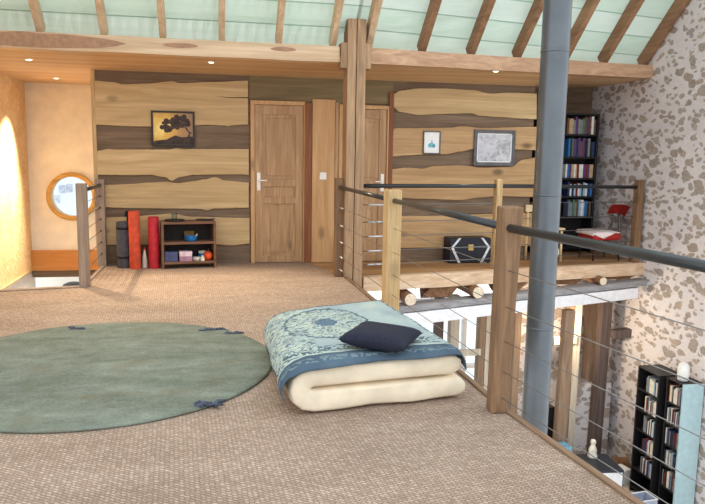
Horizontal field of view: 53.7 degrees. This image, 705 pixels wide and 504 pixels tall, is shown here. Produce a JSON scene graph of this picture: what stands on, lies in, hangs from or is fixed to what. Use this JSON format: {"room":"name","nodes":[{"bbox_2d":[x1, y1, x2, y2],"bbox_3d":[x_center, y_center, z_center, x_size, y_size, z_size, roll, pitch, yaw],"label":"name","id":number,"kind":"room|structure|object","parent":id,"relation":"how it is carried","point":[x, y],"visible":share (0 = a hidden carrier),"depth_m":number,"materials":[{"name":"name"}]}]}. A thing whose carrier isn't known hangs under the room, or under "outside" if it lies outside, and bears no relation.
{"room":"loft landing","nodes":[
{"label":"loft landing","id":0,"kind":"room"},
{"bbox_2d":[0,74,35,288],"bbox_3d":[-4.284,-0.966,7.136,0.300,8.600,6.600,-1,8,-11],"label":"wall","id":1,"kind":"structure","parent":0,"point":[15,219],"depth_m":9.46,"materials":[{"name":"paint"}]},
{"bbox_2d":[2,269,32,288],"bbox_3d":[-4.402,0.521,8.550,0.032,0.030,3.780,-1,8,-11],"label":"trim","id":2,"kind":"structure","parent":1,"relation":"attached to","point":[31,270],"depth_m":9.56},
{"bbox_2d":[0,285,84,291],"bbox_3d":[-3.400,0.537,6.983,1.380,0.330,0.078,-2,9,-22],"label":"trim","id":3,"kind":"structure","parent":1,"relation":"attached to","point":[75,286],"depth_m":7.03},
{"bbox_2d":[33,270,96,276],"bbox_3d":[-3.982,0.306,10.644,1.640,0.102,0.220,-1,8,-11],"label":"trim","id":4,"kind":"structure","parent":1,"relation":"attached to","point":[65,273],"depth_m":10.45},
{"bbox_2d":[36,277,78,286],"bbox_3d":[-4.380,1.308,12.180,2.040,2.700,0.200,-1,8,-11],"label":"wall","id":5,"kind":"structure","parent":0,"point":[40,281],"depth_m":11.82,"materials":[{"name":"white paint"}]},
{"bbox_2d":[24,82,95,249],"bbox_3d":[-3.961,-1.380,10.443,1.640,2.683,0.250,-1,8,-11],"label":"wall","id":6,"kind":"structure","parent":0,"point":[58,116],"depth_m":10.23,"materials":[{"name":"beige paint"}]},
{"bbox_2d":[31,250,98,270],"bbox_3d":[-3.975,0.106,10.596,1.640,0.303,0.260,-1,8,-11],"label":"beam","id":7,"kind":"structure","parent":6,"relation":"attached to","point":[42,260],"depth_m":10.38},
{"bbox_2d":[46,172,94,220],"bbox_3d":[-4.164,-0.825,10.340,0.710,0.710,0.125,-1,8,-11],"label":"window","id":8,"kind":"structure","parent":6,"relation":"in","point":[49,198],"depth_m":10.27,"materials":[{"name":"orange wood"}]},
{"bbox_2d":[95,70,534,267],"bbox_3d":[-0.346,-1.011,9.088,5.690,2.920,0.120,-1,8,-11],"label":"wall","id":9,"kind":"structure","parent":0,"point":[108,136],"depth_m":8.89,"materials":[{"name":"wood"}]},
{"bbox_2d":[90,69,97,264],"bbox_3d":[-3.131,-1.016,8.518,0.045,2.355,0.175,-1,8,-11],"label":"trim","id":10,"kind":"structure","parent":9,"relation":"attached to","point":[92,71],"depth_m":8.37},
{"bbox_2d":[95,81,247,126],"bbox_3d":[-2.199,-1.825,8.515,1.828,0.594,0.032,-1,8,-11],"label":"board","id":11,"kind":"object","parent":9,"relation":"attached to","point":[225,103],"visible":1,"depth_m":8.49,"materials":[{"name":"wood"}]},
{"bbox_2d":[151,110,194,146],"bbox_3d":[-2.197,-1.508,8.530,0.515,0.429,0.029,-1,8,-11],"label":"framed picture","id":12,"kind":"object","parent":11,"relation":"attached to","point":[168,128],"visible":1,"depth_m":8.53},
{"bbox_2d":[97,148,248,180],"bbox_3d":[-2.205,-1.086,8.620,1.826,0.406,0.030,-1,8,-11],"label":"board","id":13,"kind":"object","parent":9,"relation":"attached to","point":[172,164],"visible":1,"depth_m":8.60,"materials":[{"name":"wood"}]},
{"bbox_2d":[105,177,248,210],"bbox_3d":[-2.214,-0.725,8.670,1.827,0.422,0.030,-1,8,-11],"label":"board","id":14,"kind":"object","parent":9,"relation":"attached to","point":[211,193],"visible":0.98,"depth_m":8.67,"materials":[{"name":"wood"}]},
{"bbox_2d":[106,214,249,245],"bbox_3d":[-2.220,-0.277,8.733,1.841,0.407,0.030,-1,8,-11],"label":"board","id":15,"kind":"object","parent":9,"relation":"attached to","point":[229,231],"visible":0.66,"depth_m":8.82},
{"bbox_2d":[250,100,304,262],"bbox_3d":[-0.950,-0.879,8.877,0.689,2.056,0.089,-1,8,-11],"label":"door","id":16,"kind":"structure","parent":9,"relation":"in","point":[277,130],"depth_m":8.89,"materials":[{"name":"orange wood"}]},
{"bbox_2d":[304,103,311,262],"bbox_3d":[-0.577,-0.876,8.967,0.091,2.038,0.060,-1,8,-11],"label":"trim","id":17,"kind":"structure","parent":9,"relation":"attached to","point":[308,106],"depth_m":8.93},
{"bbox_2d":[249,76,392,103],"bbox_3d":[-0.381,-2.059,8.863,1.850,0.293,0.012,-1,8,-11],"label":"trim","id":18,"kind":"structure","parent":9,"relation":"attached to","point":[260,87],"depth_m":8.82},
{"bbox_2d":[311,99,334,261],"bbox_3d":[-0.383,-0.907,9.010,0.294,2.093,0.045,-1,8,-11],"label":"trim","id":19,"kind":"structure","parent":9,"relation":"attached to","point":[323,110],"depth_m":8.99,"materials":[{"name":"orange wood"}]},
{"bbox_2d":[333,102,339,255],"bbox_3d":[-0.205,-0.894,9.055,0.059,2.062,0.030,-1,8,-11],"label":"trim","id":20,"kind":"structure","parent":9,"relation":"attached to","point":[337,104],"depth_m":8.96,"materials":[{"name":"brown wood"}]},
{"bbox_2d":[339,104,388,260],"bbox_3d":[0.140,-0.882,9.096,0.653,2.038,0.089,-1,8,-11],"label":"door","id":21,"kind":"structure","parent":9,"relation":"in","point":[376,137],"depth_m":9.12,"materials":[{"name":"orange wood"}]},
{"bbox_2d":[387,92,393,188],"bbox_3d":[0.488,-0.974,9.173,0.061,2.211,0.050,-1,8,-11],"label":"trim","id":22,"kind":"structure","parent":9,"relation":"attached to","point":[391,94],"depth_m":9.08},
{"bbox_2d":[392,158,534,199],"bbox_3d":[1.530,-0.993,9.387,2.074,0.583,0.030,-1,8,-11],"label":"board","id":23,"kind":"object","parent":9,"relation":"attached to","point":[522,172],"visible":0.91,"depth_m":9.37,"materials":[{"name":"wood"}]},
{"bbox_2d":[393,126,536,156],"bbox_3d":[1.518,-1.480,9.315,2.040,0.432,0.030,-1,8,-11],"label":"board","id":24,"kind":"object","parent":9,"relation":"attached to","point":[406,141],"visible":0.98,"depth_m":9.26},
{"bbox_2d":[423,131,440,153],"bbox_3d":[1.047,-1.446,9.194,0.237,0.296,0.029,-1,8,-11],"label":"framed picture","id":25,"kind":"object","parent":24,"relation":"attached to","point":[431,139],"visible":1,"depth_m":9.20,"materials":[{"name":"white paper"}]},
{"bbox_2d":[473,129,515,165],"bbox_3d":[1.912,-1.402,9.374,0.588,0.476,0.029,-1,8,-11],"label":"framed picture","id":26,"kind":"object","parent":24,"relation":"attached to","point":[491,147],"visible":1,"depth_m":9.38,"materials":[{"name":"white paper"}]},
{"bbox_2d":[394,88,536,118],"bbox_3d":[1.505,-1.975,9.242,2.037,0.367,0.030,-1,8,-11],"label":"board","id":27,"kind":"object","parent":9,"relation":"attached to","point":[418,101],"visible":1,"depth_m":9.22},
{"bbox_2d":[401,213,531,247],"bbox_3d":[1.560,-0.300,9.492,2.066,0.474,0.030,-1,8,-11],"label":"board","id":28,"kind":"object","parent":9,"relation":"attached to","point":[415,227],"visible":0.51,"depth_m":9.40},
{"bbox_2d":[0,249,632,503],"bbox_3d":[0.685,0.877,5.084,8.818,0.320,11.360,-1,8,-11],"label":"floor","id":29,"kind":"structure","parent":0,"point":[257,447],"depth_m":3.41,"materials":[{"name":"carpet"}]},
{"bbox_2d":[75,179,107,286],"bbox_3d":[-2.912,-0.265,7.811,0.102,1.070,1.441,-1,8,-12],"label":"railing","id":30,"kind":"object","parent":29,"relation":"on","point":[82,190],"visible":1,"depth_m":7.17,"materials":[{"name":"wood"}]},
{"bbox_2d":[116,221,129,267],"bbox_3d":[-2.768,-0.090,8.420,0.170,0.560,0.170,-1,8,-11],"label":"rolled mat","id":31,"kind":"object","parent":29,"relation":"on","point":[122,229],"visible":0.91,"depth_m":8.35,"materials":[{"name":"grey plastic"}]},
{"bbox_2d":[128,211,140,268],"bbox_3d":[-2.610,-0.144,8.338,0.132,0.694,0.132,-1,8,-11],"label":"rolled mat","id":32,"kind":"object","parent":29,"relation":"on","point":[133,216],"visible":1,"depth_m":8.29,"materials":[{"name":"orange plastic"}]},
{"bbox_2d":[0,322,271,433],"bbox_3d":[-1.653,0.728,4.581,2.255,0.039,2.275,4,8,18],"label":"rug","id":33,"kind":"object","parent":29,"relation":"on","point":[98,376],"visible":0.98,"depth_m":4.36,"materials":[{"name":"green fabric"}]},
{"bbox_2d":[142,247,147,267],"bbox_3d":[-2.525,0.068,8.461,0.064,0.245,0.063,-1,8,-11],"label":"bottle","id":34,"kind":"object","parent":29,"relation":"on","point":[144,258],"visible":1,"depth_m":8.44,"materials":[{"name":"plastic"}]},
{"bbox_2d":[148,216,159,268],"bbox_3d":[-2.401,-0.116,8.413,0.128,0.624,0.128,-1,8,-11],"label":"rolled mat","id":35,"kind":"object","parent":29,"relation":"on","point":[153,221],"visible":1,"depth_m":8.37,"materials":[{"name":"plastic"}]},
{"bbox_2d":[160,220,215,268],"bbox_3d":[-2.015,-0.098,8.533,0.649,0.570,0.240,-2,8,-19],"label":"shelf unit","id":36,"kind":"object","parent":29,"relation":"on","point":[171,233],"visible":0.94,"depth_m":8.56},
{"bbox_2d":[164,256,177,261],"bbox_3d":[-2.209,0.079,8.469,0.153,0.058,0.143,-2,8,-19],"label":"box","id":37,"kind":"object","parent":36,"relation":"on","point":[167,259],"visible":0.85,"depth_m":8.40,"materials":[{"name":"blue cardboard"}]},
{"bbox_2d":[164,250,177,256],"bbox_3d":[-2.208,0.020,8.461,0.153,0.058,0.143,-2,8,-19],"label":"box","id":38,"kind":"object","parent":37,"relation":"on","point":[173,253],"visible":0.98,"depth_m":8.40,"materials":[{"name":"blue cardboard"}]},
{"bbox_2d":[178,255,191,261],"bbox_3d":[-2.045,0.076,8.515,0.153,0.058,0.143,-2,8,-19],"label":"box","id":39,"kind":"object","parent":36,"relation":"on","point":[186,258],"visible":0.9,"depth_m":8.45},
{"bbox_2d":[178,250,191,256],"bbox_3d":[-2.044,0.016,8.507,0.153,0.058,0.143,-2,8,-19],"label":"box","id":40,"kind":"object","parent":39,"relation":"on","point":[182,253],"visible":1,"depth_m":8.45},
{"bbox_2d":[185,235,196,241],"bbox_3d":[-1.972,-0.165,8.497,0.152,0.062,0.152,-1,8,-11],"label":"bowl","id":41,"kind":"object","parent":36,"relation":"on","point":[190,238],"visible":1,"depth_m":8.45,"materials":[{"name":"blue ceramic"}]},
{"bbox_2d":[204,249,212,259],"bbox_3d":[-1.783,0.029,8.590,0.112,0.138,0.112,-1,8,-11],"label":"pumpkin","id":42,"kind":"object","parent":36,"relation":"on","point":[208,255],"visible":1,"depth_m":8.55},
{"bbox_2d":[285,355,464,411],"bbox_3d":[0.013,0.634,4.562,1.057,0.278,1.551,-1,8,-11],"label":"mattress","id":43,"kind":"object","parent":29,"relation":"on","point":[391,381],"visible":0.41,"depth_m":3.88,"materials":[{"name":"beige fabric"}]},
{"bbox_2d":[264,300,466,400],"bbox_3d":[-0.008,0.568,4.547,1.094,0.211,1.615,-1,8,-11],"label":"blanket","id":44,"kind":"object","parent":43,"relation":"on","point":[299,341],"visible":0.84,"depth_m":4.17,"materials":[{"name":"fabric"}]},
{"bbox_2d":[338,321,421,351],"bbox_3d":[0.167,0.485,4.017,0.400,0.107,0.400,4,8,20],"label":"cushion","id":45,"kind":"object","parent":44,"relation":"on","point":[368,334],"visible":1,"depth_m":3.90,"materials":[{"name":"blue fabric"}]},
{"bbox_2d":[443,236,490,262],"bbox_3d":[1.542,-0.037,9.360,0.585,0.331,0.278,-1,8,-13],"label":"trunk","id":46,"kind":"object","parent":29,"relation":"on","point":[478,253],"visible":0.8,"depth_m":9.25,"materials":[{"name":"metal"}]},
{"bbox_2d":[345,277,645,503],"bbox_3d":[0.950,1.050,3.874,0.208,0.342,8.889,-1,8,-15],"label":"trim","id":47,"kind":"structure","parent":29,"relation":"attached to","point":[626,494],"depth_m":3.38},
{"bbox_2d":[362,262,643,291],"bbox_3d":[2.054,0.297,8.866,4.186,0.171,0.118,-2,9,-21],"label":"beam","id":48,"kind":"structure","parent":29,"relation":"attached to","point":[484,276],"depth_m":8.63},
{"bbox_2d":[362,179,644,268],"bbox_3d":[2.017,-0.356,8.836,4.126,1.130,0.132,-2,9,-21],"label":"railing","id":49,"kind":"object","parent":29,"relation":"on","point":[639,185],"visible":0.71,"depth_m":8.80,"materials":[{"name":"wood"}]},
{"bbox_2d":[333,178,704,503],"bbox_3d":[0.625,0.177,4.812,0.266,1.140,6.784,-1,8,-15],"label":"railing","id":50,"kind":"object","parent":29,"relation":"on","point":[508,223],"visible":0.91,"depth_m":3.78,"materials":[{"name":"metal"}]},
{"bbox_2d":[524,205,564,261],"bbox_3d":[2.631,-0.255,9.524,0.420,0.760,0.403,-1,8,-17],"label":"chair","id":51,"kind":"object","parent":29,"relation":"on","point":[528,208],"visible":0.27,"depth_m":9.59,"materials":[{"name":"brown wood"}]},
{"bbox_2d":[527,113,599,251],"bbox_3d":[3.135,-1.028,10.426,0.940,2.060,0.300,-1,8,-11],"label":"bookcase","id":52,"kind":"object","parent":29,"relation":"on","point":[567,223],"visible":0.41,"depth_m":10.45,"materials":[{"name":"black paint"}]},
{"bbox_2d":[560,203,565,215],"bbox_3d":[3.145,-0.651,10.477,0.038,0.206,0.200,-1,8,-11],"label":"book","id":53,"kind":"object","parent":52,"relation":"on","point":[563,205],"visible":0.48,"depth_m":10.39,"materials":[{"name":"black paper"}]},
{"bbox_2d":[562,164,566,177],"bbox_3d":[3.142,-1.212,10.388,0.026,0.200,0.200,-1,8,-11],"label":"book","id":54,"kind":"object","parent":52,"relation":"on","point":[564,174],"visible":0.64,"depth_m":10.32,"materials":[{"name":"white paper"}]},
{"bbox_2d":[561,181,569,195],"bbox_3d":[3.194,-0.951,10.443,0.029,0.211,0.200,-1,8,-11],"label":"book","id":55,"kind":"object","parent":52,"relation":"on","point":[565,191],"visible":0.89,"depth_m":10.41,"materials":[{"name":"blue paper"}]},
{"bbox_2d":[563,138,570,156],"bbox_3d":[3.173,-1.552,10.348,0.028,0.265,0.200,-1,8,-11],"label":"book","id":56,"kind":"object","parent":52,"relation":"on","point":[566,141],"visible":0.73,"depth_m":10.28,"materials":[{"name":"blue paper"}]},
{"bbox_2d":[565,118,569,133],"bbox_3d":[3.140,-1.860,10.292,0.029,0.230,0.200,-1,8,-11],"label":"book","id":57,"kind":"object","parent":52,"relation":"on","point":[567,119],"visible":0.59,"depth_m":10.21,"materials":[{"name":"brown paper"}]},
{"bbox_2d":[578,204,629,260],"bbox_3d":[3.542,-0.283,9.808,0.560,0.772,0.494,-1,8,-11],"label":"chair","id":58,"kind":"object","parent":29,"relation":"on","point":[618,209],"visible":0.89,"depth_m":9.75,"materials":[{"name":"red fabric"}]},
{"bbox_2d":[576,229,619,238],"bbox_3d":[3.444,-0.263,9.784,0.401,0.100,0.479,-1,8,-11],"label":"cloth","id":59,"kind":"object","parent":58,"relation":"on","point":[603,234],"visible":0.8,"depth_m":9.60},
{"bbox_2d":[0,47,639,87],"bbox_3d":[-0.321,-2.375,9.371,8.500,0.194,3.420,-1,8,-11],"label":"ceiling","id":60,"kind":"structure","parent":0,"point":[71,68],"depth_m":8.28,"materials":[{"name":"orange wood"}]},
{"bbox_2d":[0,0,674,63],"bbox_3d":[0.195,-3.125,7.439,9.170,1.790,2.806,-1,8,-11],"label":"ceiling","id":61,"kind":"structure","parent":0,"point":[306,22],"depth_m":7.74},
{"bbox_2d":[517,279,610,416],"bbox_3d":[3.092,1.540,10.501,1.450,2.950,0.250,-1,8,-11],"label":"stone wall","id":62,"kind":"structure","parent":0,"point":[558,311],"depth_m":10.33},
{"bbox_2d":[535,88,592,113],"bbox_3d":[3.094,-1.189,10.415,1.820,3.020,1.160,-1,8,-11],"label":"wall","id":63,"kind":"structure","parent":0,"point":[579,100],"depth_m":10.77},
{"bbox_2d":[573,378,611,454],"bbox_3d":[3.488,2.474,10.390,0.595,1.144,0.280,-1,8,-11],"label":"stone wall","id":64,"kind":"structure","parent":0,"point":[584,388],"depth_m":10.24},
{"bbox_2d":[581,303,597,381],"bbox_3d":[3.486,1.214,10.220,0.156,1.394,0.140,-1,8,-11],"label":"post","id":65,"kind":"object","parent":64,"relation":"on","point":[590,315],"visible":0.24,"depth_m":10.18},
{"bbox_2d":[607,454,636,492],"bbox_3d":[0.619,3.680,5.904,8.950,0.100,12.200,-1,8,-11],"label":"floor","id":66,"kind":"structure","parent":0,"point":[625,486],"depth_m":9.43,"materials":[{"name":"wood"}]},
{"bbox_2d":[338,18,370,286],"bbox_3d":[-0.020,0.344,8.124,0.340,5.873,0.254,-1,8,-11],"label":"pillar","id":67,"kind":"structure","parent":66,"relation":"on","point":[355,53],"depth_m":7.78,"materials":[{"name":"brown wood"}]},
{"bbox_2d":[0,30,339,62],"bbox_3d":[-2.136,-2.171,7.369,4.030,0.177,0.214,-1,8,-11],"label":"ceiling beam","id":68,"kind":"structure","parent":67,"relation":"on","point":[43,41],"depth_m":7.31,"materials":[{"name":"brown wood"}]},
{"bbox_2d":[28,0,45,31],"bbox_3d":[-3.045,-2.952,6.253,0.064,1.703,1.914,-1,8,-11],"label":"rafter","id":69,"kind":"object","parent":68,"relation":"on","point":[34,5],"visible":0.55,"depth_m":7.03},
{"bbox_2d":[94,0,107,34],"bbox_3d":[-2.430,-2.959,6.377,0.064,1.703,1.914,-1,8,-11],"label":"rafter","id":70,"kind":"object","parent":68,"relation":"on","point":[100,7],"visible":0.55,"depth_m":7.11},
{"bbox_2d":[156,0,165,37],"bbox_3d":[-1.844,-2.966,6.494,0.064,1.703,1.914,-1,8,-11],"label":"rafter","id":71,"kind":"object","parent":68,"relation":"on","point":[160,3],"visible":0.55,"depth_m":7.21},
{"bbox_2d":[219,0,224,40],"bbox_3d":[-1.238,-2.973,6.615,0.064,1.703,1.914,-1,8,-11],"label":"rafter","id":72,"kind":"object","parent":68,"relation":"on","point":[221,2],"visible":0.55,"depth_m":7.29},
{"bbox_2d":[275,0,285,43],"bbox_3d":[-0.633,-2.979,6.736,0.064,1.703,1.914,-1,8,-11],"label":"rafter","id":73,"kind":"object","parent":68,"relation":"on","point":[281,3],"visible":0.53,"depth_m":7.42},
{"bbox_2d":[329,0,343,45],"bbox_3d":[-0.042,-2.986,6.854,0.064,1.703,1.914,-1,8,-11],"label":"rafter","id":74,"kind":"object","parent":68,"relation":"on","point":[338,6],"visible":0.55,"depth_m":7.52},
{"bbox_2d":[371,48,652,79],"bbox_3d":[2.092,-2.317,8.642,4.174,0.241,0.208,-2,9,-22],"label":"ceiling beam","id":75,"kind":"structure","parent":67,"relation":"on","point":[379,56],"depth_m":8.39,"materials":[{"name":"wood"}]},
{"bbox_2d":[366,0,382,47],"bbox_3d":[0.356,-3.000,6.963,0.076,1.703,1.914,-1,8,-11],"label":"rafter","id":76,"kind":"object","parent":75,"relation":"on","point":[376,5],"visible":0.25,"depth_m":7.59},
{"bbox_2d":[417,0,441,50],"bbox_3d":[0.996,-3.038,7.224,0.076,1.703,1.914,-1,8,-11],"label":"rafter","id":77,"kind":"object","parent":75,"relation":"on","point":[434,5],"visible":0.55,"depth_m":7.86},
{"bbox_2d":[466,0,495,53],"bbox_3d":[1.615,-3.074,7.476,0.076,1.703,1.914,-1,8,-11],"label":"rafter","id":78,"kind":"object","parent":75,"relation":"on","point":[487,6],"visible":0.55,"depth_m":8.07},
{"bbox_2d":[511,0,542,56],"bbox_3d":[2.232,-3.111,7.728,0.076,1.703,1.914,-1,8,-11],"label":"rafter","id":79,"kind":"object","parent":75,"relation":"on","point":[536,9],"visible":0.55,"depth_m":8.32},
{"bbox_2d":[569,0,599,57],"bbox_3d":[2.902,-3.150,8.002,0.076,1.703,1.914,-1,8,-11],"label":"rafter","id":80,"kind":"object","parent":75,"relation":"on","point":[590,6],"visible":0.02,"depth_m":8.47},
{"bbox_2d":[597,0,644,62],"bbox_3d":[3.495,-3.185,8.244,0.076,1.703,1.914,-1,8,-11],"label":"rafter","id":81,"kind":"object","parent":75,"relation":"on","point":[633,6],"visible":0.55,"depth_m":8.77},
{"bbox_2d":[637,0,689,64],"bbox_3d":[4.123,-3.222,8.501,0.076,1.703,1.914,-1,8,-11],"label":"rafter","id":82,"kind":"object","parent":75,"relation":"on","point":[678,6],"visible":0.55,"depth_m":8.99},
{"bbox_2d":[433,297,444,338],"bbox_3d":[1.155,1.843,9.582,0.106,2.540,0.140,-1,8,-11],"label":"post","id":83,"kind":"object","parent":66,"relation":"on","point":[437,331],"visible":0.02,"depth_m":9.40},
{"bbox_2d":[447,294,459,348],"bbox_3d":[1.367,1.841,9.624,0.128,2.540,0.140,-1,8,-11],"label":"post","id":84,"kind":"object","parent":66,"relation":"on","point":[453,328],"visible":0.27,"depth_m":9.46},
{"bbox_2d":[474,316,485,386],"bbox_3d":[1.754,1.837,9.702,0.087,2.540,0.140,-1,8,-11],"label":"post","id":85,"kind":"object","parent":66,"relation":"on","point":[480,321],"visible":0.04,"depth_m":9.59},
{"bbox_2d":[459,349,480,355],"bbox_3d":[1.607,1.371,9.512,0.304,0.090,0.038,-1,8,-11],"label":"rail","id":86,"kind":"object","parent":85,"relation":"attached to","point":[465,352],"visible":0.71,"depth_m":9.49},
{"bbox_2d":[483,293,490,389],"bbox_3d":[1.851,1.835,9.721,0.095,2.540,0.140,-1,8,-11],"label":"post","id":87,"kind":"object","parent":66,"relation":"on","point":[488,318],"visible":0.14,"depth_m":9.58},
{"bbox_2d":[507,312,521,413],"bbox_3d":[2.265,1.831,9.804,0.104,2.540,0.140,-1,8,-11],"label":"post","id":88,"kind":"object","parent":66,"relation":"on","point":[515,360],"visible":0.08,"depth_m":9.70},
{"bbox_2d":[522,0,572,434],"bbox_3d":[1.484,0.078,5.409,0.214,7.200,0.214,-4,9,-30],"label":"pipe","id":89,"kind":"object","parent":66,"relation":"on","point":[557,14],"visible":0.93,"depth_m":5.26,"materials":[{"name":"grey metal"}]},
{"bbox_2d":[547,404,554,437],"bbox_3d":[2.670,2.624,9.741,0.200,1.000,0.200,-1,8,-17],"label":"loudspeaker","id":90,"kind":"object","parent":66,"relation":"on","point":[551,407],"visible":0.06,"depth_m":9.62,"materials":[{"name":"black paint"}]},
{"bbox_2d":[552,309,575,441],"bbox_3d":[2.854,1.958,9.467,0.187,2.400,0.120,-1,8,-11],"label":"post","id":91,"kind":"object","parent":66,"relation":"on","point":[568,315],"visible":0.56,"depth_m":9.38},
{"bbox_2d":[558,441,571,451],"bbox_3d":[2.798,2.880,9.371,0.208,0.600,0.208,-1,8,-11],"label":"box","id":92,"kind":"object","parent":66,"relation":"on","point":[563,443],"visible":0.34,"depth_m":9.30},
{"bbox_2d":[566,306,574,442],"bbox_3d":[3.059,1.822,9.963,0.069,2.540,0.140,-1,8,-11],"label":"post","id":93,"kind":"object","parent":66,"relation":"on","point":[569,307],"visible":0.02,"depth_m":9.94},
{"bbox_2d":[567,305,582,452],"bbox_3d":[3.153,1.821,9.982,0.108,2.540,0.140,-1,8,-11],"label":"post","id":94,"kind":"object","parent":66,"relation":"on","point":[578,318],"visible":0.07,"depth_m":9.91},
{"bbox_2d":[553,336,576,344],"bbox_3d":[2.987,1.240,9.771,0.352,0.110,0.038,-1,8,-11],"label":"rail","id":95,"kind":"object","parent":94,"relation":"attached to","point":[556,340],"visible":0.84,"depth_m":9.73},
{"bbox_2d":[586,301,612,453],"bbox_3d":[3.572,1.816,10.065,0.186,2.540,0.140,-1,8,-11],"label":"post","id":96,"kind":"object","parent":66,"relation":"on","point":[604,310],"visible":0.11,"depth_m":10.00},
{"bbox_2d":[576,454,623,486],"bbox_3d":[3.208,2.978,9.076,0.420,0.500,0.516,0,8,-6],"label":"base cabinet","id":97,"kind":"object","parent":66,"relation":"on","point":[610,473],"visible":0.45,"depth_m":8.92,"materials":[{"name":"stone"}]},
{"bbox_2d":[587,439,596,458],"bbox_3d":[3.170,2.584,9.177,0.130,0.250,0.130,-1,8,-11],"label":"figurine","id":98,"kind":"object","parent":97,"relation":"on","point":[592,449],"visible":0.98,"depth_m":9.14,"materials":[{"name":"beige ceramic"}]},
{"bbox_2d":[610,457,630,468],"bbox_3d":[3.642,3.019,9.845,0.500,0.220,0.217,0,8,-6],"label":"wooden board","id":99,"kind":"object","parent":66,"relation":"on","point":[625,461],"visible":0.22,"depth_m":9.79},
{"bbox_2d":[618,464,630,484],"bbox_3d":[3.675,3.066,9.585,0.240,0.200,0.200,-2,9,-23],"label":"box","id":100,"kind":"object","parent":66,"relation":"on","point":[627,470],"visible":0.18,"depth_m":9.52,"materials":[{"name":"cardboard"}]},
{"bbox_2d":[632,491,657,503],"bbox_3d":[3.655,3.173,8.772,0.268,0.212,0.230,-1,8,-17],"label":"basket","id":101,"kind":"object","parent":66,"relation":"on","point":[646,497],"visible":0.59,"depth_m":8.84,"materials":[{"name":"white plastic"}]},
{"bbox_2d":[629,364,676,497],"bbox_3d":[3.941,2.372,9.060,0.330,1.730,0.450,-1,8,-11],"label":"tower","id":102,"kind":"object","parent":66,"relation":"on","point":[650,484],"visible":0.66,"depth_m":9.09,"materials":[{"name":"black paint"}]},
{"bbox_2d":[657,376,703,503],"bbox_3d":[4.054,2.429,8.623,0.280,1.740,0.320,-1,8,-11],"label":"tower","id":103,"kind":"object","parent":66,"relation":"on","point":[687,450],"visible":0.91,"depth_m":8.48,"materials":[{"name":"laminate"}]},
{"bbox_2d":[677,362,689,381],"bbox_3d":[4.031,1.453,8.479,0.140,0.230,0.140,-1,8,-11],"label":"vase","id":104,"kind":"object","parent":103,"relation":"on","point":[683,370],"visible":0.94,"depth_m":8.43,"materials":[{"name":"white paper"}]},
{"bbox_2d":[591,0,704,503],"bbox_3d":[4.309,-1.317,9.231,0.500,9.000,3.900,-1,8,-11],"label":"wall","id":105,"kind":"structure","parent":0,"point":[652,130],"depth_m":9.19,"materials":[{"name":"stone"}]},
{"bbox_2d":[399,278,646,312],"bbox_3d":[2.072,0.552,8.841,4.178,0.216,0.187,-2,9,-21],"label":"beam","id":106,"kind":"structure","parent":105,"relation":"attached to","point":[450,302],"depth_m":8.76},
{"bbox_2d":[399,289,416,305],"bbox_3d":[0.594,0.496,8.581,0.160,0.162,0.906,-1,8,-11],"label":"log","id":107,"kind":"object","parent":106,"relation":"on","point":[405,295],"visible":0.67,"depth_m":8.15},
{"bbox_2d":[420,286,458,297],"bbox_3d":[1.011,0.444,8.838,0.492,0.145,0.630,-1,8,-11],"label":"joist","id":108,"kind":"object","parent":106,"relation":"on","point":[437,292],"visible":0.4,"depth_m":8.54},
{"bbox_2d":[458,284,483,298],"bbox_3d":[1.445,0.434,8.909,0.160,0.162,0.906,-1,8,-11],"label":"log","id":109,"kind":"object","parent":106,"relation":"on","point":[475,288],"visible":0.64,"depth_m":8.49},
{"bbox_2d":[488,282,526,290],"bbox_3d":[1.957,0.392,9.205,0.493,0.111,0.630,-1,8,-11],"label":"joist","id":110,"kind":"object","parent":106,"relation":"on","point":[520,285],"visible":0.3,"depth_m":8.93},
{"bbox_2d":[402,287,638,323],"bbox_3d":[2.006,0.687,8.797,4.017,0.283,0.138,-2,9,-21],"label":"board","id":111,"kind":"object","parent":106,"relation":"attached to","point":[478,310],"visible":0.56,"depth_m":8.76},
{"bbox_2d":[556,279,581,284],"bbox_3d":[2.781,0.346,9.525,0.492,0.081,0.630,-1,8,-11],"label":"joist","id":112,"kind":"object","parent":106,"relation":"on","point":[566,281],"visible":0.23,"depth_m":9.22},
{"bbox_2d":[583,275,606,284],"bbox_3d":[3.214,0.325,9.594,0.117,0.119,0.906,-1,8,-11],"label":"log","id":113,"kind":"object","parent":106,"relation":"on","point":[600,280],"visible":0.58,"depth_m":9.20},
{"bbox_2d":[605,275,634,278],"bbox_3d":[3.612,0.300,9.848,0.490,0.051,0.630,-1,8,-11],"label":"joist","id":114,"kind":"object","parent":106,"relation":"on","point":[618,277],"visible":0.26,"depth_m":9.54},
{"bbox_2d":[610,327,631,338],"bbox_3d":[3.932,1.147,9.924,0.508,0.158,0.150,-1,8,-11],"label":"stub","id":115,"kind":"object","parent":105,"relation":"attached to","point":[618,333],"visible":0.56,"depth_m":9.85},
{"bbox_3d":[-4.248,1.680,11.333,1.280,2.200,0.600,-1,8,-11],"label":"ledge","id":116,"kind":"object","parent":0,"visible":0},
{"bbox_2d":[63,281,78,285],"bbox_3d":[-4.444,0.535,11.078,0.360,0.130,0.360,-1,8,-11],"label":"basket","id":117,"kind":"object","parent":116,"relation":"on","point":[72,283],"visible":0.46,"depth_m":10.99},
{"bbox_3d":[0.879,1.685,10.101,3.050,2.700,0.200,-1,8,-11],"label":"wall","id":118,"kind":"structure","parent":0,"visible":0},
{"bbox_2d":[377,297,474,371],"bbox_3d":[1.223,1.717,10.170,2.350,2.130,0.070,-1,8,-11],"label":"window","id":119,"kind":"structure","parent":118,"relation":"in","point":[464,321],"depth_m":10.15,"materials":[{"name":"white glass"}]},
{"label":"outside","id":120,"kind":"structure","parent":0,"visible":0},
{"bbox_2d":[54,177,91,215],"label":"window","id":121,"kind":"structure","parent":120,"point":[65,190],"depth_m":17.89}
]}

